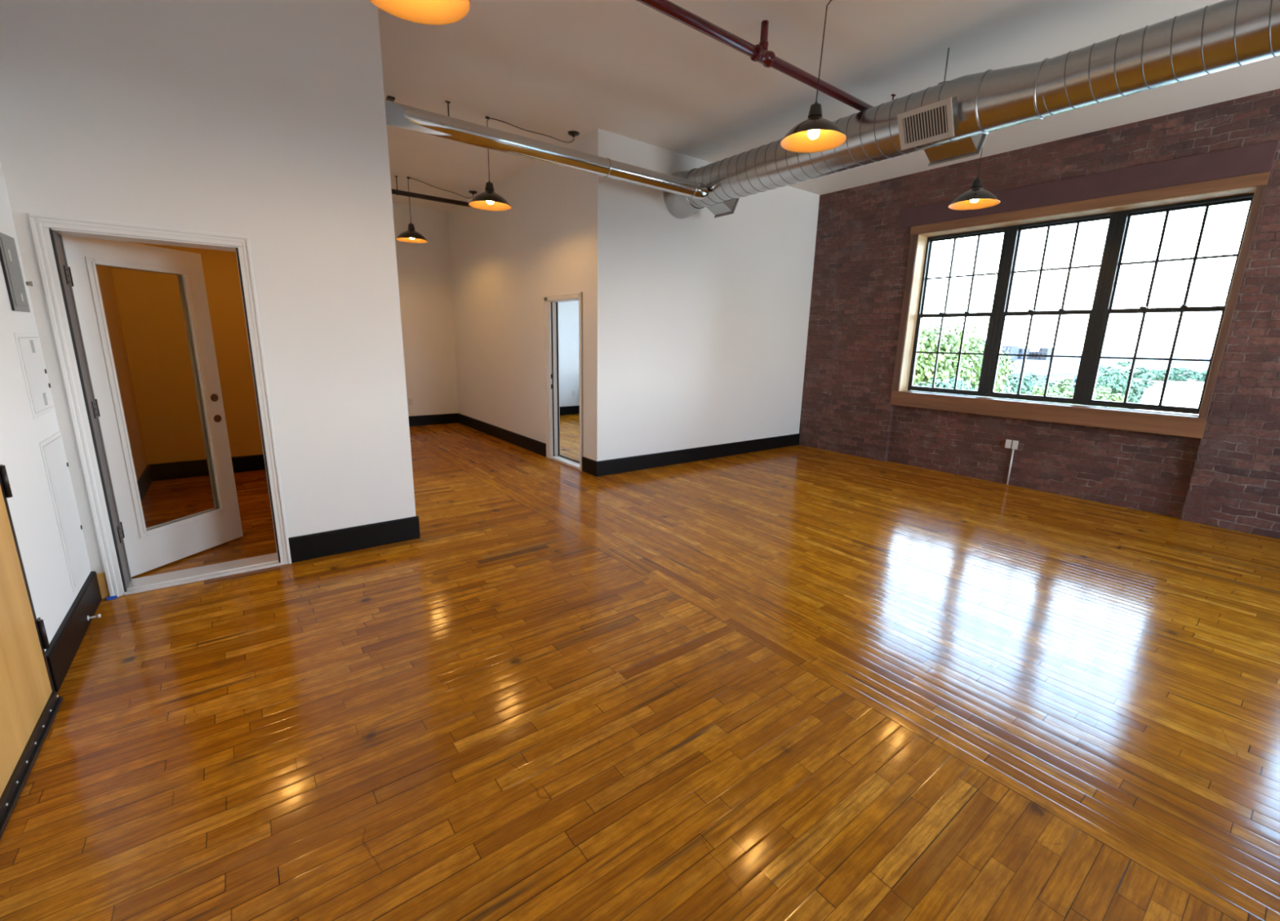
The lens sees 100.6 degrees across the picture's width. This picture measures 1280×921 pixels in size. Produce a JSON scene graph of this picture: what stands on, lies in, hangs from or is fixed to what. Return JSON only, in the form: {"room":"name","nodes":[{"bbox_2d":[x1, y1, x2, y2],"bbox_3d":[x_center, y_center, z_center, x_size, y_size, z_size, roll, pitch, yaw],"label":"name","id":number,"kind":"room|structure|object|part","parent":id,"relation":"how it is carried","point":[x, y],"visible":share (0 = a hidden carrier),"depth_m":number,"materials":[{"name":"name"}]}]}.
{"room":"empty loft office","nodes":[
{"label":"empty loft office","id":0,"kind":"room"},
{"bbox_2d":[0,160,90,651],"bbox_3d":[-0.978,-0.253,-0.195,0.200,3.539,7.570,-8,16,-36],"label":"wall","id":1,"kind":"structure","parent":0,"point":[31,508],"depth_m":2.35,"materials":[{"name":"white paint"}]},
{"bbox_2d":[0,231,32,312],"bbox_3d":[-2.903,-0.871,2.479,0.035,0.341,0.258,-8,16,-36],"label":"electrical panel","id":2,"kind":"object","parent":1,"relation":"attached to","point":[10,262],"visible":1,"depth_m":2.45,"materials":[{"name":"grey metal"}]},
{"bbox_2d":[0,464,63,839],"bbox_3d":[-2.214,0.045,1.578,0.238,2.130,1.000,-8,16,-36],"label":"door","id":3,"kind":"structure","parent":1,"relation":"in","point":[29,702],"depth_m":1.94,"materials":[{"name":"brown wood"}]},
{"bbox_3d":[-2.165,0.041,1.602,0.066,2.130,0.980,-8,16,-36],"label":"frame","id":4,"kind":"part","parent":3,"relation":"part of","materials":[{"name":"metal"}]},
{"bbox_2d":[13,332,54,418],"bbox_3d":[-2.926,-0.420,2.579,0.012,0.390,0.375,-8,16,-36],"label":"access panel","id":5,"kind":"object","parent":1,"relation":"attached to","point":[28,344],"visible":1,"depth_m":2.54,"materials":[{"name":"white metal"}]},
{"bbox_2d":[39,431,89,591],"bbox_3d":[-2.945,0.252,2.735,0.012,0.760,0.390,-8,16,-36],"label":"access panel","id":6,"kind":"object","parent":1,"relation":"attached to","point":[52,448],"visible":1,"depth_m":2.70,"materials":[{"name":"white metal"}]},
{"bbox_2d":[44,570,102,692],"bbox_3d":[-2.775,0.801,2.618,0.020,0.173,1.018,-8,16,-36],"label":"baseboard","id":7,"kind":"structure","parent":1,"relation":"attached to","point":[67,640],"depth_m":2.52,"materials":[{"name":"black paint"}]},
{"bbox_2d":[86,613,101,620],"bbox_3d":[-2.836,0.812,2.761,0.048,0.027,0.028,-8,16,-36],"label":"door stop","id":8,"kind":"object","parent":1,"relation":"attached to","point":[98,615],"visible":1,"depth_m":2.76,"materials":[{"name":"metal"}]},
{"bbox_2d":[95,241,263,480],"bbox_3d":[-3.537,-1.335,4.388,1.820,3.539,3.030,-8,16,-36],"label":"wall","id":9,"kind":"structure","parent":0,"point":[144,313],"depth_m":5.38,"materials":[{"name":"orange paint"}]},
{"bbox_2d":[137,464,152,502],"bbox_3d":[-4.113,0.400,4.283,0.016,0.173,2.914,-8,16,-36],"label":"baseboard","id":10,"kind":"structure","parent":9,"relation":"attached to","point":[145,480],"depth_m":5.03,"materials":[{"name":"black paint"}]},
{"bbox_2d":[148,453,265,480],"bbox_3d":[-4.364,0.035,5.888,1.600,0.173,0.016,-8,16,-36],"label":"baseboard","id":11,"kind":"structure","parent":9,"relation":"attached to","point":[172,470],"depth_m":5.62,"materials":[{"name":"black paint"}]},
{"bbox_2d":[0,0,420,589],"bbox_3d":[-2.410,-1.052,3.235,1.761,3.539,0.223,-8,16,-36],"label":"wall","id":12,"kind":"structure","parent":0,"point":[264,122],"depth_m":3.12,"materials":[{"name":"white paint"}]},
{"bbox_2d":[96,572,110,599],"bbox_3d":[-3.054,0.713,3.026,0.036,0.157,0.013,-8,16,-36],"label":"trim","id":13,"kind":"structure","parent":12,"relation":"attached to","point":[101,577],"depth_m":3.02,"materials":[{"name":"brown wood"}]},
{"bbox_2d":[28,212,291,596],"bbox_3d":[-2.731,-0.282,3.166,0.875,2.052,0.231,-8,16,-36],"label":"door frame","id":14,"kind":"structure","parent":12,"relation":"attached to","point":[41,224],"depth_m":2.97,"materials":[{"name":"white wood"}]},
{"bbox_3d":[-2.994,-0.206,2.845,0.058,2.034,0.023,-8,16,-36],"label":"trim","id":15,"kind":"part","parent":14,"relation":"part of","materials":[{"name":"white wood"}]},
{"bbox_3d":[-2.647,-1.234,2.868,0.871,0.059,0.023,-8,16,-36],"label":"head trim","id":16,"kind":"part","parent":14,"relation":"part of","materials":[{"name":"white wood"}]},
{"bbox_2d":[62,235,243,577],"bbox_3d":[-3.065,-0.321,3.372,0.144,1.996,0.842,2,13,5],"label":"door","id":17,"kind":"structure","parent":14,"relation":"in","point":[150,548],"depth_m":3.34,"materials":[{"name":"white wood"}]},
{"bbox_3d":[-2.753,0.708,3.389,0.759,0.022,0.227,-8,16,-36],"label":"door sill","id":18,"kind":"part","parent":14,"relation":"part of","materials":[{"name":"wood"}]},
{"bbox_3d":[-2.342,-0.301,3.329,0.058,2.034,0.023,-8,16,-36],"label":"trim","id":19,"kind":"part","parent":14,"relation":"part of","materials":[{"name":"white wood"}]},
{"bbox_2d":[392,202,579,416],"bbox_3d":[-3.472,-2.393,9.119,7.810,3.539,0.150,-8,16,-36],"label":"wall","id":20,"kind":"structure","parent":0,"point":[424,269],"depth_m":8.99,"materials":[{"name":"white paint"}]},
{"bbox_2d":[408,398,413,404],"bbox_3d":[-3.896,-0.998,9.023,0.070,0.114,0.008,-8,16,-36],"label":"wall outlet","id":21,"kind":"object","parent":20,"relation":"attached to","point":[410,400],"visible":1,"depth_m":9.02,"materials":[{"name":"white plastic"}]},
{"bbox_2d":[408,413,458,426],"bbox_3d":[-4.133,-0.640,8.920,2.156,0.173,0.016,-8,16,-36],"label":"baseboard","id":22,"kind":"structure","parent":20,"relation":"attached to","point":[414,420],"depth_m":9.29,"materials":[{"name":"black paint"}]},
{"bbox_2d":[559,405,579,415],"bbox_3d":[-1.749,-0.985,10.689,3.529,0.173,0.016,-8,16,-36],"label":"baseboard","id":23,"kind":"structure","parent":20,"relation":"attached to","point":[570,410],"depth_m":10.91,"materials":[{"name":"black paint"}]},
{"bbox_2d":[447,132,591,458],"bbox_3d":[-1.828,-1.997,7.506,0.130,3.539,4.483,-8,16,-36],"label":"wall","id":24,"kind":"structure","parent":0,"point":[504,264],"depth_m":7.14,"materials":[{"name":"white paint"}]},
{"bbox_2d":[457,413,546,457],"bbox_3d":[-2.235,-0.446,8.235,0.016,0.173,3.439,-8,16,-36],"label":"baseboard","id":25,"kind":"structure","parent":24,"relation":"attached to","point":[528,443],"depth_m":7.92,"materials":[{"name":"black paint"}]},
{"bbox_2d":[543,291,582,471],"bbox_3d":[-0.869,-0.949,6.409,0.162,2.014,0.885,-8,16,-36],"label":"door frame","id":26,"kind":"structure","parent":24,"relation":"attached to","point":[550,308],"depth_m":6.59,"materials":[{"name":"white wood"}]},
{"bbox_3d":[-1.166,-1.015,6.677,0.021,2.012,0.085,-8,16,-36],"label":"trim","id":27,"kind":"part","parent":26,"relation":"part of","materials":[{"name":"white wood"}]},
{"bbox_3d":[-0.905,-1.895,6.153,0.021,0.059,0.885,-8,16,-36],"label":"head trim","id":28,"kind":"part","parent":26,"relation":"part of","materials":[{"name":"white wood"}]},
{"bbox_3d":[-0.876,0.021,6.617,0.152,0.030,0.745,-8,16,-36],"label":"door sill","id":29,"kind":"part","parent":26,"relation":"part of","materials":[{"name":"white"}]},
{"bbox_3d":[-0.675,-0.863,6.045,0.021,2.012,0.055,-8,16,-36],"label":"trim","id":30,"kind":"part","parent":26,"relation":"part of","materials":[{"name":"white wood"}]},
{"bbox_2d":[582,456,595,475],"bbox_3d":[-0.581,0.066,6.106,0.016,0.173,0.299,-8,16,-36],"label":"baseboard","id":31,"kind":"structure","parent":24,"relation":"attached to","point":[588,465],"depth_m":6.10,"materials":[{"name":"black paint"}]},
{"bbox_2d":[0,413,1279,920],"bbox_3d":[0.480,0.593,4.537,8.400,0.120,13.239,-8,16,-36],"label":"floor","id":32,"kind":"structure","parent":0,"point":[796,682],"depth_m":2.20,"materials":[{"name":"brown wood"}]},
{"bbox_2d":[106,595,117,599],"bbox_3d":[-3.019,0.785,3.038,0.042,0.014,0.018,-8,16,-36],"label":"scrap","id":33,"kind":"object","parent":32,"relation":"on","point":[115,596],"visible":1,"depth_m":3.04,"materials":[{"name":"blue plastic"}]},
{"bbox_2d":[591,128,819,461],"bbox_3d":[0.970,-1.770,6.761,3.659,3.539,0.130,-8,16,-36],"label":"wall","id":34,"kind":"structure","parent":0,"point":[700,321],"depth_m":6.43,"materials":[{"name":"white paint"}]},
{"bbox_2d":[595,433,799,476],"bbox_3d":[0.973,-0.116,7.067,3.675,0.173,0.016,-8,16,-36],"label":"baseboard","id":35,"kind":"structure","parent":34,"relation":"attached to","point":[612,466],"depth_m":6.81,"materials":[{"name":"black paint"}]},
{"bbox_2d":[377,0,1279,211],"bbox_3d":[0.597,-3.022,3.758,8.500,0.200,13.239,-8,16,-36],"label":"ceiling","id":36,"kind":"structure","parent":0,"point":[629,68],"depth_m":4.06,"materials":[{"name":"paint"}]},
{"bbox_2d":[386,95,395,102],"bbox_3d":[-2.187,-3.170,4.660,0.060,0.020,0.070,-8,16,-36],"label":"bracket","id":37,"kind":"object","parent":36,"relation":"attached to","point":[389,98],"visible":0.86,"depth_m":4.64,"materials":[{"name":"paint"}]},
{"bbox_2d":[395,207,427,243],"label":"pendant lamp","id":38,"kind":"object","parent":36,"relation":"hanging from","point":[411,234],"depth_m":7.07,"materials":[{"name":"brown metal"}]},
{"bbox_3d":[-3.057,-3.022,7.120,0.402,0.142,0.402,-8,16,-36],"label":"lamp shade","id":39,"kind":"part","parent":38,"relation":"part of","materials":[{"name":"brown metal"}]},
{"bbox_2d":[368,0,470,24],"bbox_3d":[-0.840,-2.136,1.914,0.402,0.782,0.402,-8,16,-36],"label":"pendant lamp","id":40,"kind":"object","parent":36,"relation":"hanging from","point":[421,11],"visible":1,"depth_m":2.14,"materials":[{"name":"brown metal"}]},
{"bbox_2d":[391,175,471,207],"bbox_3d":[-3.135,-3.608,7.008,2.172,0.233,0.078,-8,16,-36],"label":"pipe","id":41,"kind":"object","parent":36,"relation":"hanging from","point":[397,191],"visible":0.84,"depth_m":7.20,"materials":[{"name":"metal"}]},
{"bbox_3d":[-3.187,-3.600,6.970,0.040,0.233,0.078,-8,16,-36],"label":"hanger rod","id":42,"kind":"part","parent":41,"relation":"part of","materials":[{"name":"black metal"}]},
{"bbox_2d":[406,177,477,204],"label":"cable","id":43,"kind":"object","parent":36,"relation":"hanging from","point":[473,193],"depth_m":7.31,"materials":[{"name":"brown metal"}]},
{"bbox_3d":[-2.721,-3.505,7.339,0.941,0.559,0.029,-11,18,-44],"label":"cord","id":44,"kind":"part","parent":43,"relation":"part of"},
{"bbox_2d":[444,100,450,116],"bbox_3d":[-1.495,-3.102,4.898,2.172,0.229,0.070,-8,16,-36],"label":"pipe","id":45,"kind":"object","parent":36,"relation":"hanging from","point":[446,101],"visible":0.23,"depth_m":4.72,"materials":[{"name":"metal"}]},
{"bbox_2d":[468,148,511,210],"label":"pendant lamp","id":46,"kind":"object","parent":36,"relation":"hanging from","point":[488,198],"depth_m":5.13,"materials":[{"name":"brown metal"}]},
{"bbox_3d":[-1.459,-2.550,5.168,0.402,0.142,0.402,-8,16,-36],"label":"lamp shade","id":47,"kind":"part","parent":46,"relation":"part of","materials":[{"name":"brown metal"}]},
{"bbox_2d":[484,115,579,142],"label":"cable","id":48,"kind":"object","parent":36,"relation":"hanging from","point":[571,133],"depth_m":5.29,"materials":[{"name":"brown metal"}]},
{"bbox_3d":[-1.070,-3.002,5.252,0.870,0.559,0.026,-5,14,-25],"label":"cord","id":49,"kind":"part","parent":48,"relation":"part of","materials":[{"name":"black rubber"}]},
{"bbox_2d":[635,0,896,111],"bbox_3d":[-0.015,-2.610,2.867,5.506,0.239,0.090,-8,16,-36],"label":"pipe","id":50,"kind":"object","parent":36,"relation":"hanging from","point":[759,53],"visible":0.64,"depth_m":3.43,"materials":[{"name":"red metal"}]},
{"bbox_2d":[780,0,846,152],"bbox_3d":[1.350,-2.334,3.008,0.402,0.782,1.152,-10,17,-40],"label":"pendant lamp","id":51,"kind":"object","parent":36,"relation":"hanging from","point":[816,133],"visible":1,"depth_m":3.38,"materials":[{"name":"brown metal"}]},
{"bbox_3d":[1.097,-2.089,3.353,0.402,0.142,0.402,-8,16,-36],"label":"lamp shade","id":52,"kind":"part","parent":51,"relation":"part of","materials":[{"name":"brown metal"}]},
{"bbox_3d":[1.097,-2.082,3.355,0.074,0.092,0.074,-8,16,-36],"label":"bulb","id":53,"kind":"part","parent":51,"relation":"part of","materials":[{"name":"white glass"}]},
{"bbox_3d":[1.457,-2.437,2.987,0.907,0.551,0.030,12,16,39],"label":"cord","id":54,"kind":"part","parent":51,"relation":"part of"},
{"bbox_2d":[663,0,1279,218],"bbox_3d":[2.953,-2.310,2.799,0.664,0.672,8.205,-8,16,-36],"label":"spiral duct","id":55,"kind":"object","parent":36,"relation":"hanging from","point":[952,120],"visible":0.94,"depth_m":3.37,"materials":[{"name":"metal"}]},
{"bbox_2d":[384,99,709,199],"bbox_3d":[-0.696,-2.537,4.417,3.425,0.158,0.158,-8,16,-36],"label":"duct","id":56,"kind":"object","parent":55,"relation":"attached to","point":[397,115],"visible":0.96,"depth_m":4.23,"materials":[{"name":"metal"}]},
{"bbox_3d":[0.963,-2.800,5.862,0.102,0.204,0.292,-8,16,-36],"label":"grille frame","id":57,"kind":"part","parent":55,"relation":"part of","materials":[{"name":"paint"}]},
{"bbox_3d":[1.965,-2.311,3.665,0.116,0.208,0.362,-8,16,-36],"label":"grille frame","id":58,"kind":"part","parent":55,"relation":"part of","materials":[{"name":"paint"}]},
{"bbox_3d":[2.151,-2.753,3.732,0.085,0.249,0.045,-8,16,-36],"label":"hanger rod","id":59,"kind":"part","parent":55,"relation":"part of","materials":[{"name":"grey metal"}]},
{"bbox_3d":[2.382,-2.345,3.980,0.116,0.208,0.362,-8,16,-36],"label":"grille frame","id":60,"kind":"part","parent":55,"relation":"part of","materials":[{"name":"paint"}]},
{"bbox_2d":[948,146,1000,209],"bbox_3d":[2.999,-2.673,4.677,0.402,0.782,0.402,-8,16,-36],"label":"pendant lamp","id":61,"kind":"object","parent":36,"relation":"hanging from","point":[977,197],"visible":0.87,"depth_m":4.71,"materials":[{"name":"brown metal"}]},
{"bbox_3d":[2.992,-2.354,4.749,0.074,0.092,0.074,-8,16,-36],"label":"bulb","id":62,"kind":"part","parent":61,"relation":"part of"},
{"bbox_3d":[2.992,-2.361,4.747,0.402,0.142,0.402,-8,16,-36],"label":"lamp shade","id":63,"kind":"part","parent":61,"relation":"part of","materials":[{"name":"brown metal"}]},
{"bbox_3d":[3.002,-2.772,4.656,0.009,0.540,0.007,-8,16,-36],"label":"cord","id":64,"kind":"part","parent":61,"relation":"part of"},
{"bbox_2d":[799,88,1279,538],"bbox_3d":[3.685,-1.651,6.487,0.320,3.539,13.239,-8,16,-36],"label":"wall","id":65,"kind":"structure","parent":0,"point":[1228,477],"depth_m":5.48,"materials":[{"name":"red brick"}]},
{"bbox_2d":[1004,439,1019,484],"bbox_3d":[4.160,0.021,5.992,0.037,0.512,0.122,-8,16,-36],"label":"wall outlet","id":66,"kind":"object","parent":65,"relation":"attached to","point":[1013,444],"visible":1,"depth_m":5.95,"materials":[{"name":"metal"}]},
{"bbox_3d":[4.132,-0.186,5.963,0.006,0.096,0.056,-8,16,-36],"label":"plate","id":67,"kind":"part","parent":66,"relation":"part of","materials":[{"name":"white plastic"}]},
{"bbox_3d":[4.172,-0.174,5.912,0.006,0.096,0.056,-8,16,-36],"label":"plate","id":68,"kind":"part","parent":66,"relation":"part of","materials":[{"name":"white plastic"}]},
{"bbox_2d":[889,140,1279,438],"bbox_3d":[4.220,-1.663,5.727,0.334,2.393,3.050,-8,16,-36],"label":"window","id":69,"kind":"structure","parent":65,"relation":"in","point":[1239,171],"depth_m":5.35,"materials":[{"name":"black metal"}]},
{"bbox_3d":[3.317,-1.821,6.662,0.019,1.890,0.083,-8,16,-36],"label":"casing","id":70,"kind":"part","parent":69,"relation":"part of","materials":[{"name":"brown wood"}]},
{"bbox_3d":[3.800,-1.329,6.536,0.033,0.930,0.817,-8,16,-36],"label":"sash","id":71,"kind":"part","parent":69,"relation":"part of","materials":[{"name":"black metal"}]},
{"bbox_3d":[3.849,-2.198,6.365,0.033,0.930,0.817,-8,16,-36],"label":"sash","id":72,"kind":"part","parent":69,"relation":"part of","materials":[{"name":"black metal"}]},
{"bbox_3d":[4.361,-1.156,5.814,0.033,0.930,0.785,-8,16,-36],"label":"sash","id":73,"kind":"part","parent":69,"relation":"part of","materials":[{"name":"black metal"}]},
{"bbox_3d":[4.410,-2.024,5.643,0.033,0.930,0.785,-8,16,-36],"label":"sash","id":74,"kind":"part","parent":69,"relation":"part of","materials":[{"name":"black metal"}]},
{"bbox_3d":[4.379,-1.590,5.733,0.091,1.874,2.716,-8,16,-36],"label":"frame","id":75,"kind":"part","parent":69,"relation":"part of","materials":[{"name":"black metal"}]},
{"bbox_3d":[4.170,-2.529,5.370,0.023,0.096,2.871,-8,16,-36],"label":"head casing","id":76,"kind":"part","parent":69,"relation":"part of","materials":[{"name":"brown wood"}]},
{"bbox_3d":[4.917,-0.983,5.098,0.033,0.930,0.804,-8,16,-36],"label":"sash","id":77,"kind":"part","parent":69,"relation":"part of","materials":[{"name":"black metal"}]},
{"bbox_3d":[4.966,-1.852,4.927,0.033,0.930,0.804,-8,16,-36],"label":"sash","id":78,"kind":"part","parent":69,"relation":"part of","materials":[{"name":"black metal"}]},
{"bbox_3d":[4.999,-1.300,4.497,0.019,1.890,0.050,-8,16,-36],"label":"casing","id":79,"kind":"part","parent":69,"relation":"part of","materials":[{"name":"brown wood"}]},
{"label":"outside","id":80,"kind":"structure","parent":0,"visible":0},
{"bbox_2d":[1053,353,1210,384],"bbox_3d":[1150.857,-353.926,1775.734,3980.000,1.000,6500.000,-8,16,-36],"label":"ground","id":81,"kind":"structure","parent":80,"point":[1071,363],"depth_m":877.27,"materials":[{"name":"white concrete"}]},
{"bbox_2d":[914,374,991,397],"bbox_3d":[9.898,5.869,18.963,3.513,17.669,3.721,4,13,14],"label":"leafy tree","id":82,"kind":"object","parent":81,"relation":"on","point":[947,383],"visible":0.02,"depth_m":16.88,"materials":[{"name":"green plant"}]},
{"bbox_2d":[912,319,1011,397],"bbox_3d":[14.052,2.938,27.544,6.587,19.809,6.627,5,13,15],"label":"leafy tree","id":83,"kind":"object","parent":81,"relation":"on","point":[947,364],"visible":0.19,"depth_m":24.20,"materials":[{"name":"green plant"}]},
{"bbox_2d":[941,333,1016,392],"bbox_3d":[20.983,1.284,36.246,5.399,19.520,5.538,2,13,2],"label":"leafy tree","id":84,"kind":"object","parent":81,"relation":"on","point":[1003,362],"visible":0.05,"depth_m":32.92,"materials":[{"name":"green plant"}]},
{"bbox_2d":[1000,345,1019,361],"bbox_3d":[237.875,-64.558,348.214,14.150,20.600,11.000,-8,16,-36],"label":"apartment block","id":85,"kind":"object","parent":81,"relation":"on","point":[1011,349],"visible":0.14,"depth_m":341.29,"materials":[{"name":"grey concrete"}]},
{"bbox_2d":[1017,347,1030,359],"bbox_3d":[255.293,-66.416,360.450,14.150,19.600,9.000,-8,16,-36],"label":"apartment block","id":86,"kind":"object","parent":81,"relation":"on","point":[1021,350],"visible":0.13,"depth_m":352.89,"materials":[{"name":"grey concrete"}]},
{"bbox_2d":[998,369,1057,399],"bbox_3d":[30.686,1.019,44.318,5.550,16.910,5.691,8,14,27],"label":"leafy tree","id":87,"kind":"object","parent":81,"relation":"on","point":[1028,381],"visible":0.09,"depth_m":41.67,"materials":[{"name":"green plant"}]},
{"bbox_2d":[1028,351,1038,359],"bbox_3d":[273.849,-67.453,371.870,14.150,17.400,14.000,-8,16,-36],"label":"apartment block","id":88,"kind":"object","parent":81,"relation":"on","point":[1030,357],"visible":0.16,"depth_m":364.54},
{"bbox_2d":[1006,359,1075,389],"bbox_3d":[114.769,-21.478,155.698,30.690,15.600,12.190,-8,16,-36],"label":"building","id":89,"kind":"structure","parent":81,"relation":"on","point":[1058,372],"depth_m":150.19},
{"bbox_2d":[1037,347,1052,360],"bbox_3d":[272.148,-65.806,358.408,10.150,20.000,5.000,-8,16,-36],"label":"apartment block","id":90,"kind":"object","parent":81,"relation":"on","point":[1042,351],"visible":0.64,"depth_m":354.19,"materials":[{"name":"grey concrete"}]},
{"bbox_2d":[1013,378,1115,407],"bbox_3d":[20.232,4.436,27.457,5.175,17.180,5.565,8,14,27],"label":"leafy tree","id":91,"kind":"object","parent":81,"relation":"on","point":[1066,391],"visible":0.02,"depth_m":25.60,"materials":[{"name":"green plant"}]},
{"bbox_2d":[1071,373,1077,391],"bbox_3d":[145.904,-24.374,182.557,20.150,10.800,13.000,-8,16,-36],"label":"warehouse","id":92,"kind":"structure","parent":81,"relation":"on","point":[1075,374],"depth_m":172.28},
{"bbox_2d":[1076,363,1129,373],"bbox_3d":[214.525,-38.180,248.181,14.665,14.932,22.323,-8,16,-36],"label":"leafy tree","id":93,"kind":"object","parent":81,"relation":"on","point":[1101,366],"visible":0.02,"depth_m":244.26,"materials":[{"name":"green plant"}]},
{"bbox_2d":[1093,385,1128,408],"bbox_3d":[30.929,2.810,37.927,3.928,16.219,4.180,2,13,1],"label":"leafy tree","id":94,"kind":"object","parent":81,"relation":"on","point":[1104,391],"visible":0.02,"depth_m":35.49,"materials":[{"name":"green plant"}]},
{"bbox_2d":[1094,368,1146,409],"bbox_3d":[49.373,-1.442,57.374,5.664,16.780,5.738,9,15,32],"label":"leafy tree","id":95,"kind":"object","parent":81,"relation":"on","point":[1114,380],"visible":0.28,"depth_m":54.32,"materials":[{"name":"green plant"}]},
{"bbox_2d":[1103,359,1155,391],"bbox_3d":[229.136,-40.167,254.824,14.797,16.695,26.912,-8,16,-36],"label":"leafy tree","id":96,"kind":"object","parent":81,"relation":"on","point":[1140,371],"visible":0.17,"depth_m":249.45,"materials":[{"name":"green plant"}]},
{"bbox_2d":[1132,367,1153,378],"bbox_3d":[359.659,-61.999,381.699,10.494,10.339,15.159,-8,16,-36],"label":"leafy tree","id":97,"kind":"object","parent":81,"relation":"on","point":[1138,376],"visible":0.2,"depth_m":379.06,"materials":[{"name":"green plant"}]},
{"bbox_2d":[1150,368,1174,381],"bbox_3d":[348.391,-56.329,354.938,9.201,8.990,12.942,-8,16,-36],"label":"leafy tree","id":98,"kind":"object","parent":81,"relation":"on","point":[1160,375],"visible":0.77,"depth_m":353.58,"materials":[{"name":"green plant"}]},
{"bbox_2d":[1136,382,1203,414],"bbox_3d":[356.314,-0.346,119.632,502.295,0.140,456.218,-8,16,-36],"label":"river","id":99,"kind":"structure","parent":81,"relation":"on","point":[1178,394],"depth_m":235.19,"materials":[{"name":"liquid"}]},
{"bbox_2d":[1169,367,1203,381],"bbox_3d":[365.596,-57.039,357.275,12.446,11.123,19.260,-8,16,-36],"label":"leafy tree","id":100,"kind":"object","parent":81,"relation":"on","point":[1184,376],"visible":0.88,"depth_m":355.40,"materials":[{"name":"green plant"}]},
{"bbox_2d":[1193,369,1207,381],"bbox_3d":[383.005,-56.801,359.855,9.514,9.202,14.232,-8,16,-36],"label":"leafy tree","id":101,"kind":"object","parent":81,"relation":"on","point":[1204,373],"visible":0.38,"depth_m":358.98,"materials":[{"name":"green plant"}]}
]}

